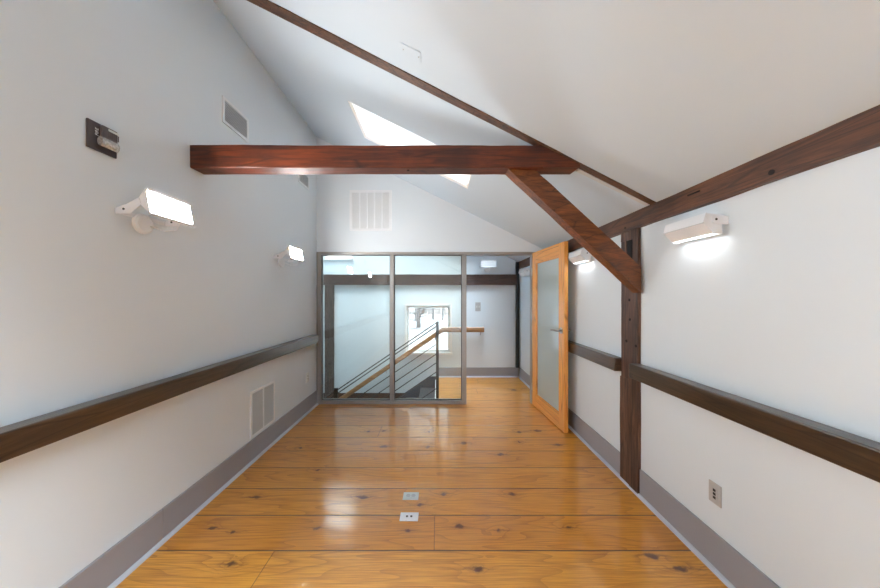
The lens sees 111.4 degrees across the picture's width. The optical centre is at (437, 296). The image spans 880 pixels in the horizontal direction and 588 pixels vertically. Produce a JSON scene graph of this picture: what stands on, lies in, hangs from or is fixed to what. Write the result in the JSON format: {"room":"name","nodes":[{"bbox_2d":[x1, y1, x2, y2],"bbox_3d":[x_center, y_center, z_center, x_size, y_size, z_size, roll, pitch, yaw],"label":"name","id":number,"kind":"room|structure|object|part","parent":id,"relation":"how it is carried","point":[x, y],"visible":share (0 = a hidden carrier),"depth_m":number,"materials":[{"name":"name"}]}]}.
{"room":"empty attic office","nodes":[
{"label":"empty attic office","id":0,"kind":"room"},
{"bbox_2d":[0,0,316,587],"bbox_3d":[-1.760,-0.386,0.460,0.120,3.772,7.720,0,0,0],"label":"wall","id":1,"kind":"structure","parent":0,"point":[93,306],"depth_m":1.64,"materials":[{"name":"white paint"}]},
{"bbox_2d":[86,118,119,158],"bbox_3d":[-1.679,-0.796,1.512,0.041,0.140,0.135,0,0,0],"label":"fire alarm","id":2,"kind":"object","parent":1,"relation":"attached to","point":[100,138],"visible":1,"depth_m":1.50,"materials":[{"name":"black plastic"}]},
{"bbox_2d":[108,132,118,141],"bbox_3d":[-1.669,-0.823,1.545,0.001,0.030,0.050,0,0,0],"label":"fire alarm strobe","id":3,"kind":"object","parent":2,"relation":"attached to","point":[112,136],"depth_m":1.54,"materials":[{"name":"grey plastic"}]},
{"bbox_2d":[115,187,196,233],"bbox_3d":[-1.600,-0.471,1.723,0.200,0.218,0.291,0,0,0],"label":"wall light","id":4,"kind":"object","parent":1,"relation":"attached to","point":[175,211],"visible":1,"depth_m":1.69,"materials":[{"name":"white metal"}]},
{"bbox_3d":[-1.633,-0.482,1.581,0.135,0.085,0.003,0,0,0],"label":"arm","id":5,"kind":"part","parent":4,"relation":"part of","materials":[{"name":"white metal"}]},
{"bbox_3d":[-1.533,-0.503,1.723,0.026,0.119,0.269,0,0,0],"label":"glass panel","id":6,"kind":"part","parent":4,"relation":"part of","materials":[{"name":"white glass"}]},
{"bbox_3d":[-1.633,-0.482,1.865,0.135,0.085,0.003,0,0,0],"label":"arm","id":7,"kind":"part","parent":4,"relation":"part of","materials":[{"name":"white metal"}]},
{"bbox_2d":[0,334,318,462],"bbox_3d":[-1.655,0.558,0.325,0.090,0.109,7.450,0,0,0],"label":"wall rail","id":8,"kind":"object","parent":1,"relation":"attached to","point":[25,436],"visible":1,"depth_m":1.51,"materials":[{"name":"brown wood"}]},
{"bbox_2d":[59,390,316,587],"bbox_3d":[-1.693,1.400,0.394,0.014,0.200,7.588,0,0,0],"label":"baseboard","id":9,"kind":"structure","parent":1,"relation":"attached to","point":[187,502],"depth_m":1.91,"materials":[{"name":"grey paint"}]},
{"bbox_2d":[107,403,318,587],"bbox_3d":[-1.677,1.490,0.394,0.022,0.020,7.588,0,0,0],"label":"trim","id":10,"kind":"structure","parent":1,"relation":"attached to","point":[167,537],"depth_m":2.04,"materials":[{"name":"grey paint"}]},
{"bbox_2d":[222,95,248,142],"bbox_3d":[-1.695,-1.482,2.518,0.010,0.207,0.323,0,0,0],"label":"air vent","id":11,"kind":"object","parent":1,"relation":"in","point":[232,117],"visible":1,"depth_m":2.50,"materials":[{"name":"grey metal"}]},
{"bbox_2d":[250,380,274,438],"bbox_3d":[-1.695,1.073,2.910,0.010,0.421,0.400,0,0,0],"label":"air vent","id":12,"kind":"object","parent":1,"relation":"in","point":[262,399],"visible":1,"depth_m":2.89,"materials":[{"name":"white metal"}]},
{"bbox_2d":[274,245,304,266],"bbox_3d":[-1.600,-0.431,3.245,0.200,0.218,0.291,0,0,0],"label":"wall light","id":13,"kind":"object","parent":1,"relation":"attached to","point":[295,253],"visible":1,"depth_m":3.20,"materials":[{"name":"white metal"}]},
{"bbox_3d":[-1.633,-0.443,3.103,0.135,0.085,0.003,0,0,0],"label":"arm","id":14,"kind":"part","parent":13,"relation":"part of","materials":[{"name":"white metal"}]},
{"bbox_3d":[-1.533,-0.464,3.245,0.026,0.119,0.269,0,0,0],"label":"glass panel","id":15,"kind":"part","parent":13,"relation":"part of","materials":[{"name":"white glass"}]},
{"bbox_2d":[298,174,308,189],"bbox_3d":[-1.695,-1.490,3.790,0.010,0.180,0.300,0,0,0],"label":"air vent","id":16,"kind":"object","parent":1,"relation":"in","point":[303,179],"visible":0.84,"depth_m":3.80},
{"bbox_2d":[190,145,579,174],"bbox_3d":[-0.362,-0.964,2.119,2.675,0.159,0.130,0,0,0],"label":"tie beam","id":17,"kind":"structure","parent":1,"relation":"attached to","point":[205,159],"depth_m":2.06,"materials":[{"name":"brown wood"}]},
{"bbox_2d":[505,169,640,292],"bbox_3d":[0.995,-0.460,2.197,1.038,0.860,0.100,0,0,-8],"label":"diagonal brace","id":18,"kind":"object","parent":17,"relation":"attached to","point":[561,210],"visible":1,"depth_m":2.17,"materials":[{"name":"brown wood"}]},
{"bbox_2d":[115,377,727,587],"bbox_3d":[-0.860,1.565,1.615,5.020,0.130,10.270,0,0,0],"label":"floor","id":19,"kind":"structure","parent":0,"point":[508,498],"depth_m":2.04,"materials":[{"name":"brown wood"}]},
{"bbox_2d":[399,512,418,520],"bbox_3d":[-0.196,1.497,2.044,0.124,0.007,0.078,0,0,0],"label":"floor outlet","id":20,"kind":"object","parent":19,"relation":"on","point":[404,516],"visible":1,"depth_m":2.04,"materials":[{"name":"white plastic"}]},
{"bbox_2d":[403,492,418,499],"bbox_3d":[-0.204,1.496,2.256,0.116,0.008,0.083,0,0,0],"label":"floor outlet","id":21,"kind":"object","parent":19,"relation":"on","point":[407,495],"visible":1,"depth_m":2.25,"materials":[{"name":"plastic"}]},
{"bbox_2d":[400,376,435,397],"bbox_3d":[-1.135,2.355,5.029,2.219,1.750,1.167,0,0,0],"label":"staircase","id":22,"kind":"structure","parent":19,"relation":"attached to","point":[429,384],"depth_m":5.58,"materials":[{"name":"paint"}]},
{"bbox_2d":[325,321,438,397],"bbox_3d":[-0.854,1.555,4.425,1.732,2.390,0.028,0,0,0],"label":"guardrail","id":23,"kind":"object","parent":22,"relation":"attached to","point":[335,392],"visible":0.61,"depth_m":4.42,"materials":[{"name":"metal"}]},
{"bbox_2d":[317,252,533,403],"bbox_3d":[-0.085,0.434,4.239,3.230,2.131,0.102,0,0,0],"label":"window frame","id":24,"kind":"structure","parent":19,"relation":"on","point":[320,400],"depth_m":4.19,"materials":[{"name":"metal"}]},
{"bbox_3d":[-0.651,1.474,4.239,1.974,0.048,0.102,0,0,0],"label":"rail","id":25,"kind":"part","parent":24,"relation":"part of","materials":[{"name":"metal"}]},
{"bbox_3d":[-0.079,-0.610,4.239,3.218,0.040,0.102,0,0,0],"label":"rail","id":26,"kind":"part","parent":24,"relation":"part of","materials":[{"name":"metal"}]},
{"bbox_2d":[323,256,519,392],"bbox_3d":[-0.360,0.788,5.710,4.020,6.824,0.160,0,0,0],"label":"wall","id":27,"kind":"structure","parent":0,"point":[361,312],"depth_m":5.63,"materials":[{"name":"white paint"}]},
{"bbox_2d":[324,285,333,397],"bbox_3d":[-2.025,0.864,5.599,0.168,2.172,0.064,0,0,0],"label":"post","id":28,"kind":"object","parent":27,"relation":"attached to","point":[329,289],"visible":0.94,"depth_m":5.57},
{"bbox_2d":[323,256,352,259],"bbox_3d":[-1.867,-1.125,5.668,0.575,0.860,0.145,0,0,0],"label":"window","id":29,"kind":"structure","parent":27,"relation":"in","point":[326,257],"depth_m":5.69,"materials":[{"name":"white paint"}]},
{"bbox_3d":[-1.867,-0.698,5.612,0.575,0.005,0.035,0,0,0],"label":"sill","id":30,"kind":"part","parent":29,"relation":"part of","materials":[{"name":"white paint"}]},
{"bbox_2d":[323,393,403,397],"bbox_3d":[-1.360,1.900,5.622,1.780,0.200,0.016,0,0,0],"label":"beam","id":31,"kind":"structure","parent":27,"relation":"attached to","point":[354,395],"depth_m":5.61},
{"bbox_2d":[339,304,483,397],"bbox_3d":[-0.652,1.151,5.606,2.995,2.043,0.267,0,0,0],"label":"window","id":32,"kind":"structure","parent":27,"relation":"in","point":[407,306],"depth_m":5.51,"materials":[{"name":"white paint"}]},
{"bbox_3d":[-0.652,1.361,5.551,2.995,1.624,0.157,0,0,0],"label":"handrail","id":33,"kind":"part","parent":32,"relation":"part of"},
{"bbox_3d":[-0.182,1.058,5.612,0.905,0.035,0.035,0,0,0],"label":"sill","id":34,"kind":"part","parent":32,"relation":"part of","materials":[{"name":"white paint"}]},
{"bbox_2d":[323,274,516,284],"bbox_3d":[-0.395,-0.322,5.595,3.710,0.200,0.079,0,0,0],"label":"beam","id":35,"kind":"structure","parent":27,"relation":"attached to","point":[328,279],"depth_m":5.56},
{"bbox_2d":[475,302,480,310],"bbox_3d":[0.750,0.182,5.624,0.100,0.165,0.012,0,0,0],"label":"light switch","id":36,"kind":"object","parent":27,"relation":"attached to","point":[477,304],"visible":1,"depth_m":5.62,"materials":[{"name":"plastic"}]},
{"bbox_2d":[439,367,518,375],"bbox_3d":[0.748,1.410,5.623,1.536,0.180,0.014,0,0,0],"label":"baseboard","id":37,"kind":"structure","parent":27,"relation":"attached to","point":[443,371],"depth_m":5.62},
{"bbox_2d":[439,376,518,376],"bbox_3d":[0.745,1.490,5.607,1.530,0.020,0.022,0,0,0],"label":"trim","id":38,"kind":"structure","parent":27,"relation":"attached to","point":[439,376],"depth_m":5.60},
{"bbox_2d":[479,260,496,271],"bbox_3d":[0.920,-0.571,5.530,0.291,0.218,0.200,0,0,0],"label":"wall light","id":39,"kind":"object","parent":27,"relation":"attached to","point":[486,264],"visible":1,"depth_m":5.46,"materials":[{"name":"white metal"}]},
{"bbox_3d":[0.920,-0.604,5.463,0.269,0.119,0.026,0,0,0],"label":"glass panel","id":40,"kind":"part","parent":39,"relation":"part of","materials":[{"name":"white glass"}]},
{"bbox_2d":[515,262,518,367],"bbox_3d":[1.482,0.333,5.601,0.056,1.965,0.063,0,0,0],"label":"post","id":41,"kind":"object","parent":27,"relation":"attached to","point":[517,263],"visible":0.96,"depth_m":5.57,"materials":[{"name":"wood"}]},
{"bbox_2d":[317,137,541,251],"bbox_3d":[-0.085,-1.462,4.260,3.230,1.661,0.120,0,0,0],"label":"wall","id":42,"kind":"structure","parent":0,"point":[422,221],"depth_m":4.20,"materials":[{"name":"white paint"}]},
{"bbox_2d":[350,190,391,230],"bbox_3d":[-0.942,-1.209,4.194,0.589,0.570,0.012,0,0,0],"label":"air vent","id":43,"kind":"object","parent":42,"relation":"in","point":[370,210],"visible":1,"depth_m":4.19,"materials":[{"name":"white metal"}]},
{"bbox_2d":[213,0,879,261],"bbox_3d":[-0.292,-1.666,1.115,4.157,2.212,9.270,0,0,0],"label":"ceiling","id":44,"kind":"structure","parent":0,"point":[662,99],"depth_m":1.52,"materials":[{"name":"white paint"}]},
{"bbox_2d":[348,101,471,188],"bbox_3d":[-0.215,-1.597,3.100,1.245,0.724,0.658,0,0,0],"label":"window","id":45,"kind":"structure","parent":44,"relation":"attached to","point":[374,128],"depth_m":3.07,"materials":[{"name":"white glass"}]},
{"bbox_2d":[401,43,420,61],"bbox_3d":[-0.163,-1.477,1.812,0.118,0.064,0.075,0,0,0],"label":"ceiling plate","id":46,"kind":"object","parent":44,"relation":"attached to","point":[413,53],"visible":1,"depth_m":1.81,"materials":[{"name":"white plastic"}]},
{"bbox_2d":[247,0,655,205],"bbox_3d":[-0.099,-1.459,2.058,3.207,1.627,0.117,0,0,-2],"label":"rafter","id":47,"kind":"object","parent":44,"relation":"attached to","point":[275,9],"visible":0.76,"depth_m":2.05,"materials":[{"name":"brown wood"}]},
{"bbox_2d":[520,147,879,587],"bbox_3d":[1.590,0.415,1.115,0.120,2.170,9.030,0,0,0],"label":"wall","id":48,"kind":"structure","parent":0,"point":[779,309],"depth_m":1.40,"materials":[{"name":"white paint"}]},
{"bbox_2d":[518,377,529,388],"bbox_3d":[1.507,1.490,4.975,0.022,0.020,1.310,0,0,0],"label":"trim","id":49,"kind":"structure","parent":48,"relation":"attached to","point":[523,381],"depth_m":5.19,"materials":[{"name":"grey paint"}]},
{"bbox_2d":[519,367,529,385],"bbox_3d":[1.523,1.405,4.975,0.014,0.190,1.310,0,0,0],"label":"baseboard","id":50,"kind":"structure","parent":48,"relation":"attached to","point":[523,375],"depth_m":5.26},
{"bbox_2d":[519,268,529,276],"bbox_3d":[1.465,-0.423,5.080,0.130,0.134,0.295,0,0,0],"label":"wall light","id":51,"kind":"object","parent":48,"relation":"attached to","point":[523,272],"visible":0.98,"depth_m":4.97,"materials":[{"name":"white metal"}]},
{"bbox_2d":[531,241,570,432],"bbox_3d":[1.372,0.440,3.745,0.193,2.104,0.911,0,0,-4],"label":"door","id":52,"kind":"structure","parent":48,"relation":"in","point":[549,270],"depth_m":3.64,"materials":[{"name":"brown wood"}]},
{"bbox_3d":[1.372,-0.537,3.739,0.045,0.150,0.648,0,0,-4],"label":"rail","id":53,"kind":"part","parent":52,"relation":"part of","materials":[{"name":"brown wood"}]},
{"bbox_3d":[1.372,1.410,3.739,0.045,0.164,0.648,0,0,-4],"label":"rail","id":54,"kind":"part","parent":52,"relation":"part of","materials":[{"name":"brown wood"}]},
{"bbox_3d":[1.372,0.433,3.739,0.007,1.786,0.644,0,0,-4],"label":"glass panel","id":55,"kind":"part","parent":52,"relation":"part of","materials":[{"name":"glass"}]},
{"bbox_2d":[568,249,591,263],"bbox_3d":[1.465,-0.423,3.090,0.130,0.134,0.295,0,0,0],"label":"wall light","id":56,"kind":"object","parent":48,"relation":"attached to","point":[580,256],"visible":0.94,"depth_m":3.02,"materials":[{"name":"white metal"}]},
{"bbox_2d":[568,408,619,473],"bbox_3d":[1.523,1.400,3.337,0.014,0.200,1.702,0,0,0],"label":"baseboard","id":57,"kind":"structure","parent":48,"relation":"attached to","point":[609,453],"depth_m":2.87,"materials":[{"name":"grey paint"}]},
{"bbox_2d":[568,340,621,370],"bbox_3d":[1.490,0.556,3.328,0.080,0.109,1.720,0,0,0],"label":"wall rail","id":58,"kind":"object","parent":48,"relation":"attached to","point":[610,361],"visible":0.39,"depth_m":2.76,"materials":[{"name":"brown wood"}]},
{"bbox_2d":[620,228,640,493],"bbox_3d":[1.516,0.489,2.373,0.033,2.022,0.226,0,0,0],"label":"timber post","id":59,"kind":"object","parent":48,"relation":"attached to","point":[630,389],"visible":0.85,"depth_m":2.34,"materials":[{"name":"brown wood"}]},
{"bbox_2d":[568,424,735,587],"bbox_3d":[1.507,1.490,0.394,0.022,0.020,7.588,0,0,0],"label":"trim","id":60,"kind":"structure","parent":48,"relation":"attached to","point":[692,548],"depth_m":1.97,"materials":[{"name":"grey paint"}]},
{"bbox_2d":[663,213,728,242],"bbox_3d":[1.465,-0.401,1.725,0.130,0.134,0.295,0,0,0],"label":"wall light","id":61,"kind":"object","parent":48,"relation":"attached to","point":[703,225],"visible":1,"depth_m":1.66,"materials":[{"name":"white metal"}]},
{"bbox_3d":[1.488,-0.410,1.581,0.085,0.055,0.004,0,0,0],"label":"arm","id":62,"kind":"part","parent":61,"relation":"part of","materials":[{"name":"white metal"}]},
{"bbox_2d":[519,105,879,268],"bbox_3d":[1.515,-0.589,1.110,0.039,0.146,9.020,0,0,0],"label":"wall plate","id":63,"kind":"object","parent":48,"relation":"attached to","point":[858,133],"visible":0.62,"depth_m":1.36,"materials":[{"name":"brown wood"}]},
{"bbox_2d":[640,469,780,587],"bbox_3d":[1.523,1.397,-0.571,0.014,0.205,5.658,0,0,0],"label":"baseboard","id":64,"kind":"structure","parent":48,"relation":"attached to","point":[738,570],"depth_m":1.70,"materials":[{"name":"grey paint"}]},
{"bbox_2d":[709,479,721,507],"bbox_3d":[1.526,1.083,1.653,0.009,0.115,0.074,0,0,0],"label":"wall outlet","id":65,"kind":"object","parent":48,"relation":"attached to","point":[715,491],"visible":1,"depth_m":1.65,"materials":[{"name":"beige plastic"}]},
{"bbox_2d":[629,363,879,482],"bbox_3d":[1.488,0.556,-0.562,0.085,0.109,5.675,0,0,0],"label":"wall rail","id":66,"kind":"object","parent":48,"relation":"attached to","point":[860,455],"visible":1,"depth_m":1.28,"materials":[{"name":"brown wood"}]},
{"label":"outside","id":67,"kind":"structure","parent":0,"visible":0},
{"bbox_2d":[409,308,447,349],"bbox_3d":[0.000,4.650,73.565,120.000,0.300,132.870,0,0,0],"label":"snowy ground","id":68,"kind":"structure","parent":67,"point":[426,321],"depth_m":38.03,"materials":[{"name":"white snow"}]},
{"bbox_2d":[410,308,434,327],"bbox_3d":[-2.718,0.001,43.751,4.959,9.007,1.823,0,0,0],"label":"bare tree","id":69,"kind":"object","parent":68,"relation":"on","point":[419,313],"visible":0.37,"depth_m":43.59,"materials":[{"name":"grey plant"}]},
{"bbox_2d":[409,308,447,314],"bbox_3d":[-2.207,2.614,79.998,20.491,3.827,10.050,0,0,0],"label":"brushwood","id":70,"kind":"object","parent":68,"relation":"on","point":[435,309],"visible":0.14,"depth_m":77.31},
{"bbox_2d":[427,308,439,319],"bbox_3d":[-0.864,-0.390,60.009,5.422,9.786,1.423,0,0,9],"label":"bare tree","id":71,"kind":"object","parent":68,"relation":"on","point":[433,311],"visible":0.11,"depth_m":59.86,"materials":[{"name":"grey plant"}]},
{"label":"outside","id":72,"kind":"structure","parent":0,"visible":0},
{"bbox_2d":[409,328,439,329],"bbox_3d":[0.000,4.485,42.250,120.000,0.030,2.500,0,0,0],"label":"road","id":73,"kind":"structure","parent":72,"point":[409,328],"depth_m":42.57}
]}

